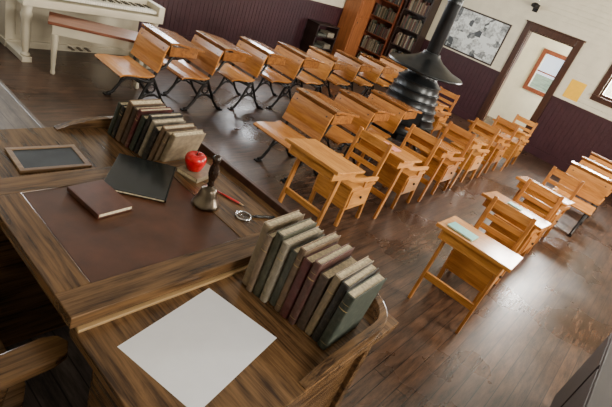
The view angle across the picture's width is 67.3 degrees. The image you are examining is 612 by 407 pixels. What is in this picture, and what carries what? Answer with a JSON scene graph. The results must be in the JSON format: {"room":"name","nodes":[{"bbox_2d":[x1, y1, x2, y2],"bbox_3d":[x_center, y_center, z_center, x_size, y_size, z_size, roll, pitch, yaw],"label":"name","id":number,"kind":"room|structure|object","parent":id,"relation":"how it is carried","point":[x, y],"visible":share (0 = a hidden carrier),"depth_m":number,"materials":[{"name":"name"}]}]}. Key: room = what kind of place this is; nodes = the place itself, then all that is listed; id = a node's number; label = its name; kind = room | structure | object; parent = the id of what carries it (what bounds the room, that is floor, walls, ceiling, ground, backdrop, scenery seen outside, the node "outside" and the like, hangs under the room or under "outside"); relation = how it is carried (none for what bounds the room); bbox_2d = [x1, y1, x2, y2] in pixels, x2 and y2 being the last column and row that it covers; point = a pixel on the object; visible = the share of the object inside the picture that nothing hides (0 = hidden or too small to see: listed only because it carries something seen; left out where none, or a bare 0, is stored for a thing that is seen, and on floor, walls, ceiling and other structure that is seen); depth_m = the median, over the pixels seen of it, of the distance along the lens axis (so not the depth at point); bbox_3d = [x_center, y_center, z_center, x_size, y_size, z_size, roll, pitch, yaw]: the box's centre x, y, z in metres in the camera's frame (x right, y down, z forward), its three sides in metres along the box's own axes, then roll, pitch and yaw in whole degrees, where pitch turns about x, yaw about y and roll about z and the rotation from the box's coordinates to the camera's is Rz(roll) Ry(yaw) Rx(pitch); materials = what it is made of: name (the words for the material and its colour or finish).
{"room":"classroom","nodes":[
{"label":"classroom","id":0,"kind":"room"},
{"bbox_2d":[138,0,345,48],"bbox_3d":[-1.954,-4.007,6.377,0.150,3.500,11.600,37,32,28],"label":"wall","id":1,"kind":"structure","parent":0,"point":[267,22],"depth_m":8.38,"materials":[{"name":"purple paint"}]},
{"bbox_2d":[138,30,275,48],"bbox_3d":[-2.441,-2.585,7.118,0.020,0.150,11.600,37,32,28],"label":"baseboard","id":2,"kind":"structure","parent":1,"relation":"attached to","point":[188,38],"depth_m":7.69,"materials":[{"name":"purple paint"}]},
{"bbox_2d":[0,42,611,406],"bbox_3d":[0.931,-0.552,6.094,8.100,0.120,13.900,37,32,28],"label":"floor","id":3,"kind":"structure","parent":0,"point":[534,328],"depth_m":4.38,"materials":[{"name":"brown wood"}]},
{"bbox_2d":[0,80,91,406],"bbox_3d":[-2.424,0.182,2.006,7.820,0.299,2.950,37,32,28],"label":"platform","id":4,"kind":"object","parent":3,"relation":"on","point":[67,384],"visible":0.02,"depth_m":1.83,"materials":[{"name":"brown wood"}]},
{"bbox_2d":[0,336,67,406],"bbox_3d":[-1.127,0.519,1.198,0.660,0.716,0.688,37,32,28],"label":"armchair","id":5,"kind":"object","parent":4,"relation":"on","point":[20,364],"visible":1,"depth_m":1.11,"materials":[{"name":"brown wood"}]},
{"bbox_2d":[0,116,398,406],"bbox_3d":[-0.593,0.359,1.706,1.470,0.849,0.870,37,32,28],"label":"desk","id":6,"kind":"object","parent":4,"relation":"on","point":[108,279],"visible":0.59,"depth_m":1.35,"materials":[{"name":"brown wood"}]},
{"bbox_2d":[4,144,91,172],"bbox_3d":[-0.926,-0.165,1.659,0.236,0.010,0.164,-12,42,-46],"label":"writing slate","id":7,"kind":"object","parent":6,"relation":"on","point":[29,159],"visible":1,"depth_m":1.65,"materials":[{"name":"black stone"}]},
{"bbox_2d":[67,180,132,218],"bbox_3d":[-0.655,-0.017,1.466,0.170,0.016,0.122,34,30,24],"label":"brown journal","id":8,"kind":"object","parent":6,"relation":"on","point":[98,197],"visible":1,"depth_m":1.45,"materials":[{"name":"brown leather"}]},
{"bbox_2d":[104,153,175,202],"bbox_3d":[-0.593,-0.096,1.657,0.212,0.010,0.260,13,28,-15],"label":"notebook","id":9,"kind":"object","parent":6,"relation":"on","point":[128,175],"visible":0.93,"depth_m":1.64,"materials":[{"name":"black leather"}]},
{"bbox_2d":[107,99,205,161],"bbox_3d":[-0.622,-0.300,1.904,0.400,0.201,0.166,33,30,22],"label":"books","id":10,"kind":"object","parent":6,"relation":"on","point":[150,129],"visible":0.91,"depth_m":1.84,"materials":[{"name":"paper"}]},
{"bbox_2d":[117,288,275,406],"bbox_3d":[-0.265,0.358,1.188,0.254,0.001,0.328,31,29,19],"label":"sheet","id":11,"kind":"object","parent":6,"relation":"on","point":[198,348],"visible":1,"depth_m":1.17,"materials":[{"name":"white paper"}]},
{"bbox_2d":[176,163,218,183],"bbox_3d":[-0.426,-0.128,1.821,0.103,0.018,0.140,30,29,16],"label":"tan primer","id":12,"kind":"object","parent":6,"relation":"on","point":[196,177],"visible":0.59,"depth_m":1.77,"materials":[{"name":"paper"}]},
{"bbox_2d":[185,150,206,171],"bbox_3d":[-0.427,-0.167,1.778,0.082,0.084,0.085,37,32,28],"label":"apple","id":13,"kind":"object","parent":12,"relation":"on","point":[195,161],"visible":1,"depth_m":1.75,"materials":[{"name":"red food"}]},
{"bbox_2d":[191,154,221,211],"bbox_3d":[-0.330,-0.082,1.607,0.101,0.200,0.101,37,32,28],"label":"bell","id":14,"kind":"object","parent":6,"relation":"on","point":[206,199],"visible":1,"depth_m":1.61,"materials":[{"name":"gold metal"}]},
{"bbox_2d":[217,190,243,205],"bbox_3d":[-0.296,-0.026,1.737,0.151,0.008,0.007,28,28,12],"label":"pencil","id":15,"kind":"object","parent":6,"relation":"on","point":[221,193],"visible":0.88,"depth_m":1.73,"materials":[{"name":"wood"}]},
{"bbox_2d":[235,210,274,220],"bbox_3d":[-0.186,0.046,1.680,0.152,0.012,0.064,5,32,-28],"label":"magnifying glass","id":16,"kind":"object","parent":6,"relation":"on","point":[239,211],"visible":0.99,"depth_m":1.68,"materials":[{"name":"metal"}]},
{"bbox_2d":[242,210,386,349],"bbox_3d":[0.021,0.217,1.377,0.364,0.241,0.192,33,30,22],"label":"books","id":17,"kind":"object","parent":6,"relation":"on","point":[315,282],"visible":1,"depth_m":1.31,"materials":[{"name":"paper"}]},
{"bbox_2d":[0,0,164,68],"bbox_3d":[-2.729,-2.507,5.498,1.170,1.335,1.640,37,32,28],"label":"upright piano","id":18,"kind":"object","parent":3,"relation":"on","point":[24,25],"visible":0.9,"depth_m":5.31,"materials":[{"name":"white wood"}]},
{"bbox_2d":[48,11,142,88],"bbox_3d":[-2.317,-1.677,5.133,1.000,0.560,0.400,4,32,-29],"label":"piano bench","id":19,"kind":"object","parent":3,"relation":"on","point":[62,25],"visible":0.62,"depth_m":4.89,"materials":[{"name":"white wood"}]},
{"bbox_2d":[94,23,204,111],"bbox_3d":[-1.685,-1.437,4.899,0.580,0.780,0.905,38,32,29],"label":"school desk","id":20,"kind":"object","parent":3,"relation":"on","point":[152,43],"visible":0.91,"depth_m":4.77,"materials":[{"name":"wood"}]},
{"bbox_2d":[160,30,251,110],"bbox_3d":[-1.237,-1.557,5.423,0.580,0.780,0.905,37,32,28],"label":"school desk","id":21,"kind":"object","parent":3,"relation":"on","point":[216,48],"visible":0.97,"depth_m":5.29,"materials":[{"name":"wood"}]},
{"bbox_2d":[207,36,290,109],"bbox_3d":[-0.789,-1.677,5.947,0.580,0.780,0.905,37,31,28],"label":"school desk","id":22,"kind":"object","parent":3,"relation":"on","point":[260,52],"visible":0.88,"depth_m":5.82,"materials":[{"name":"wood"}]},
{"bbox_2d":[251,42,323,108],"bbox_3d":[-0.338,-1.795,6.470,0.580,0.780,0.905,38,32,29],"label":"school desk","id":23,"kind":"object","parent":3,"relation":"on","point":[297,56],"visible":0.8,"depth_m":6.33,"materials":[{"name":"wood"}]},
{"bbox_2d":[253,88,359,182],"bbox_3d":[-0.041,-0.708,4.725,0.580,0.780,0.905,38,32,29],"label":"school desk","id":24,"kind":"object","parent":3,"relation":"on","point":[311,112],"visible":0.76,"depth_m":4.60,"materials":[{"name":"wood"}]},
{"bbox_2d":[282,46,351,94],"bbox_3d":[0.111,-1.915,6.994,0.580,0.780,0.905,38,32,29],"label":"school desk","id":25,"kind":"object","parent":3,"relation":"on","point":[323,72],"visible":0.63,"depth_m":6.84,"materials":[{"name":"wood"}]},
{"bbox_2d":[299,19,339,53],"bbox_3d":[0.256,-3.416,9.763,0.320,0.802,0.700,37,32,28],"label":"shelf","id":26,"kind":"object","parent":3,"relation":"on","point":[329,36],"visible":0.64,"depth_m":9.58,"materials":[{"name":"wood"}]},
{"bbox_2d":[278,126,393,226],"bbox_3d":[0.232,-0.205,4.004,0.564,0.794,0.930,37,31,27],"label":"desk","id":27,"kind":"object","parent":3,"relation":"on","point":[344,184],"visible":0.98,"depth_m":3.91,"materials":[{"name":"brown wood"}]},
{"bbox_2d":[317,49,375,96],"bbox_3d":[0.559,-2.034,7.518,0.580,0.780,0.905,37,32,28],"label":"school desk","id":28,"kind":"object","parent":3,"relation":"on","point":[351,73],"visible":0.59,"depth_m":7.36,"materials":[{"name":"wood"}]},
{"bbox_2d":[331,0,375,55],"bbox_3d":[1.125,-4.176,10.061,0.436,2.340,0.520,37,32,28],"label":"tall cabinet","id":29,"kind":"object","parent":3,"relation":"on","point":[355,15],"visible":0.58,"depth_m":10.04,"materials":[{"name":"brown wood"}]},
{"bbox_2d":[322,89,395,164],"bbox_3d":[0.440,-0.835,5.286,0.580,0.780,0.905,38,32,29],"label":"school desk","id":30,"kind":"object","parent":3,"relation":"on","point":[369,112],"visible":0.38,"depth_m":5.13,"materials":[{"name":"wood"}]},
{"bbox_2d":[335,53,396,96],"bbox_3d":[1.008,-2.153,8.041,0.580,0.780,0.905,38,32,29],"label":"school desk","id":31,"kind":"object","parent":3,"relation":"on","point":[375,74],"visible":0.48,"depth_m":7.89,"materials":[{"name":"wood"}]},
{"bbox_2d":[336,90,421,166],"bbox_3d":[0.887,-0.956,5.811,0.580,0.780,0.905,37,31,28],"label":"school desk","id":32,"kind":"object","parent":3,"relation":"on","point":[385,100],"visible":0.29,"depth_m":5.66,"materials":[{"name":"wood"}]},
{"bbox_2d":[355,0,405,59],"bbox_3d":[1.810,-4.231,10.579,0.760,2.390,0.340,37,32,28],"label":"bookcase","id":33,"kind":"object","parent":3,"relation":"on","point":[398,9],"visible":0.18,"depth_m":10.66,"materials":[{"name":"brown wood"}]},
{"bbox_2d":[357,0,401,59],"bbox_3d":[1.770,-4.186,10.554,0.625,2.152,0.175,37,32,28],"label":"books","id":34,"kind":"object","parent":33,"relation":"in","point":[375,46],"visible":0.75,"depth_m":10.59,"materials":[{"name":"paper"}]},
{"bbox_2d":[361,56,407,94],"bbox_3d":[1.458,-2.272,8.564,0.580,0.780,0.905,38,32,29],"label":"school desk","id":35,"kind":"object","parent":3,"relation":"on","point":[386,60],"visible":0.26,"depth_m":8.41,"materials":[{"name":"wood"}]},
{"bbox_2d":[356,124,441,218],"bbox_3d":[0.874,-0.355,4.716,0.564,0.794,0.930,37,31,28],"label":"desk","id":36,"kind":"object","parent":3,"relation":"on","point":[398,173],"visible":0.8,"depth_m":4.75,"materials":[{"name":"brown wood"}]},
{"bbox_2d":[384,141,400,150],"bbox_3d":[0.803,-0.548,4.400,0.200,0.021,0.150,37,32,28],"label":"booklet","id":37,"kind":"object","parent":36,"relation":"on","point":[393,148],"visible":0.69,"depth_m":4.39,"materials":[{"name":"pink paper"}]},
{"bbox_2d":[380,0,441,83],"bbox_3d":[2.327,-3.836,10.226,0.680,2.390,0.340,37,32,28],"label":"bookcase","id":38,"kind":"object","parent":3,"relation":"on","point":[429,18],"visible":0.37,"depth_m":10.16,"materials":[{"name":"brown wood"}]},
{"bbox_2d":[387,0,431,58],"bbox_3d":[2.294,-3.785,10.195,0.522,2.152,0.174,37,32,28],"label":"books","id":39,"kind":"object","parent":38,"relation":"in","point":[407,42],"visible":0.58,"depth_m":10.07,"materials":[{"name":"paper"}]},
{"bbox_2d":[372,0,463,151],"bbox_3d":[1.810,-2.327,5.979,1.071,3.495,1.071,4,32,-30],"label":"stove","id":40,"kind":"object","parent":3,"relation":"on","point":[417,86],"visible":0.66,"depth_m":6.10,"materials":[{"name":"metal"}]},
{"bbox_2d":[404,121,475,201],"bbox_3d":[1.495,-0.520,5.442,0.564,0.794,0.930,38,32,29],"label":"desk","id":41,"kind":"object","parent":3,"relation":"on","point":[442,166],"visible":0.75,"depth_m":5.48,"materials":[{"name":"brown wood"}]},
{"bbox_2d":[431,86,459,138],"bbox_3d":[1.972,-1.452,7.441,0.564,0.794,0.930,37,31,27],"label":"desk","id":42,"kind":"object","parent":3,"relation":"on","point":[441,116],"visible":0.4,"depth_m":7.55,"materials":[{"name":"brown wood"}]},
{"bbox_2d":[439,118,500,187],"bbox_3d":[2.093,-0.704,6.184,0.564,0.794,0.930,38,32,29],"label":"desk","id":43,"kind":"object","parent":3,"relation":"on","point":[474,155],"visible":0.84,"depth_m":6.22,"materials":[{"name":"brown wood"}]},
{"bbox_2d":[407,196,536,333],"bbox_3d":[1.305,0.445,3.580,0.564,0.794,0.930,36,31,27],"label":"desk","id":44,"kind":"object","parent":3,"relation":"on","point":[481,262],"visible":0.94,"depth_m":3.43,"materials":[{"name":"brown wood"}]},
{"bbox_2d":[447,222,478,241],"bbox_3d":[1.110,0.196,3.251,0.200,0.027,0.150,37,32,28],"label":"teal schoolbook","id":45,"kind":"object","parent":44,"relation":"on","point":[455,226],"visible":1,"depth_m":3.23,"materials":[{"name":"teal paper"}]},
{"bbox_2d":[467,115,519,177],"bbox_3d":[2.708,-0.875,6.915,0.564,0.794,0.930,38,32,29],"label":"desk","id":46,"kind":"object","parent":3,"relation":"on","point":[497,150],"visible":0.72,"depth_m":6.96,"materials":[{"name":"brown wood"}]},
{"bbox_2d":[492,114,537,170],"bbox_3d":[3.346,-1.028,7.630,0.564,0.794,0.930,37,31,27],"label":"desk","id":47,"kind":"object","parent":3,"relation":"on","point":[516,146],"visible":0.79,"depth_m":7.67,"materials":[{"name":"brown wood"}]},
{"bbox_2d":[474,178,564,283],"bbox_3d":[1.958,0.237,4.403,0.564,0.794,0.930,39,32,30],"label":"desk","id":48,"kind":"object","parent":3,"relation":"on","point":[542,223],"visible":0.62,"depth_m":4.46,"materials":[{"name":"brown wood"}]},
{"bbox_2d":[508,201,522,210],"bbox_3d":[1.871,0.023,4.109,0.130,0.020,0.100,37,32,28],"label":"teal schoolbook","id":49,"kind":"object","parent":48,"relation":"on","point":[510,202],"visible":1,"depth_m":4.09,"materials":[{"name":"paper"}]},
{"bbox_2d":[512,166,584,253],"bbox_3d":[2.635,0.048,5.210,0.930,0.794,0.564,-12,42,-46],"label":"desk","id":50,"kind":"object","parent":3,"relation":"on","point":[565,204],"visible":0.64,"depth_m":5.26,"materials":[{"name":"brown wood"}]},
{"bbox_2d":[550,333,611,406],"bbox_3d":[1.450,1.287,2.192,0.590,0.770,1.540,37,32,28],"label":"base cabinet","id":51,"kind":"object","parent":3,"relation":"on","point":[590,385],"visible":1,"depth_m":2.34,"materials":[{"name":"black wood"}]},
{"bbox_2d":[553,161,611,236],"bbox_3d":[3.552,-0.073,6.067,0.580,0.780,0.905,37,31,28],"label":"school desk","id":52,"kind":"object","parent":3,"relation":"on","point":[596,186],"visible":0.65,"depth_m":5.92,"materials":[{"name":"wood"}]},
{"bbox_2d":[579,156,611,224],"bbox_3d":[4.014,-0.195,6.605,0.580,0.780,0.905,37,32,28],"label":"school desk","id":53,"kind":"object","parent":3,"relation":"on","point":[586,162],"visible":0.27,"depth_m":6.48,"materials":[{"name":"wood"}]},
{"bbox_2d":[589,152,611,208],"bbox_3d":[4.477,-0.317,7.143,0.580,0.780,0.905,38,32,29],"label":"school desk","id":54,"kind":"object","parent":3,"relation":"on","point":[595,157],"visible":0.14,"depth_m":7.05,"materials":[{"name":"wood"}]},
{"bbox_2d":[419,0,611,164],"bbox_3d":[4.583,-2.868,8.845,7.900,3.500,0.150,37,32,28],"label":"wall","id":55,"kind":"structure","parent":0,"point":[568,130],"depth_m":8.72,"materials":[{"name":"beige paint"}]},
{"bbox_2d":[444,6,511,65],"bbox_3d":[3.467,-3.518,9.566,1.320,0.840,0.016,37,32,28],"label":"poster","id":56,"kind":"object","parent":55,"relation":"attached to","point":[478,36],"visible":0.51,"depth_m":9.51,"materials":[{"name":"white paper"}]},
{"bbox_2d":[437,99,611,195],"bbox_3d":[4.006,-1.470,9.569,7.900,0.150,0.020,37,32,28],"label":"baseboard","id":57,"kind":"structure","parent":55,"relation":"attached to","point":[528,148],"depth_m":9.17,"materials":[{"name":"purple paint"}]},
{"bbox_2d":[474,20,585,140],"bbox_3d":[4.359,-2.336,9.145,1.150,2.200,0.170,37,32,28],"label":"door frame","id":58,"kind":"structure","parent":55,"relation":"in","point":[576,44],"depth_m":8.90,"materials":[{"name":"brown wood"}]},
{"bbox_2d":[531,2,540,12],"bbox_3d":[4.343,-3.772,8.634,0.159,0.320,0.200,37,32,28],"label":"wall lamp","id":59,"kind":"object","parent":55,"relation":"attached to","point":[534,5],"visible":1,"depth_m":8.62,"materials":[{"name":"metal"}]},
{"bbox_2d":[562,79,586,101],"bbox_3d":[5.006,-2.108,8.576,0.280,0.340,0.003,37,32,28],"label":"notice","id":60,"kind":"object","parent":55,"relation":"attached to","point":[574,90],"visible":1,"depth_m":8.57,"materials":[{"name":"paper"}]},
{"bbox_2d":[590,64,611,107],"bbox_3d":[5.866,-2.234,7.837,1.170,1.500,0.150,37,32,28],"label":"window","id":61,"kind":"structure","parent":55,"relation":"in","point":[605,100],"depth_m":8.29,"materials":[{"name":"brown wood"}]},
{"bbox_2d":[488,32,611,130],"bbox_3d":[5.100,-3.077,9.578,3.500,3.500,1.680,37,32,28],"label":"wall","id":62,"kind":"structure","parent":0,"point":[512,100],"depth_m":10.68,"materials":[{"name":"beige paint"}]},
{"bbox_2d":[522,48,566,96],"bbox_3d":[5.484,-2.868,10.312,0.820,0.940,0.100,37,32,28],"label":"window","id":63,"kind":"structure","parent":62,"relation":"in","point":[545,51],"depth_m":10.41,"materials":[{"name":"brown wood"}]},
{"label":"outside","id":64,"kind":"structure","parent":0,"visible":0},
{"bbox_2d":[529,73,552,92],"bbox_3d":[-1.064,-1.497,7.255,70.000,0.100,70.000,37,32,28],"label":"lawn","id":65,"kind":"structure","parent":64,"point":[542,83],"depth_m":29.31,"materials":[{"name":"green plant"}]}
]}

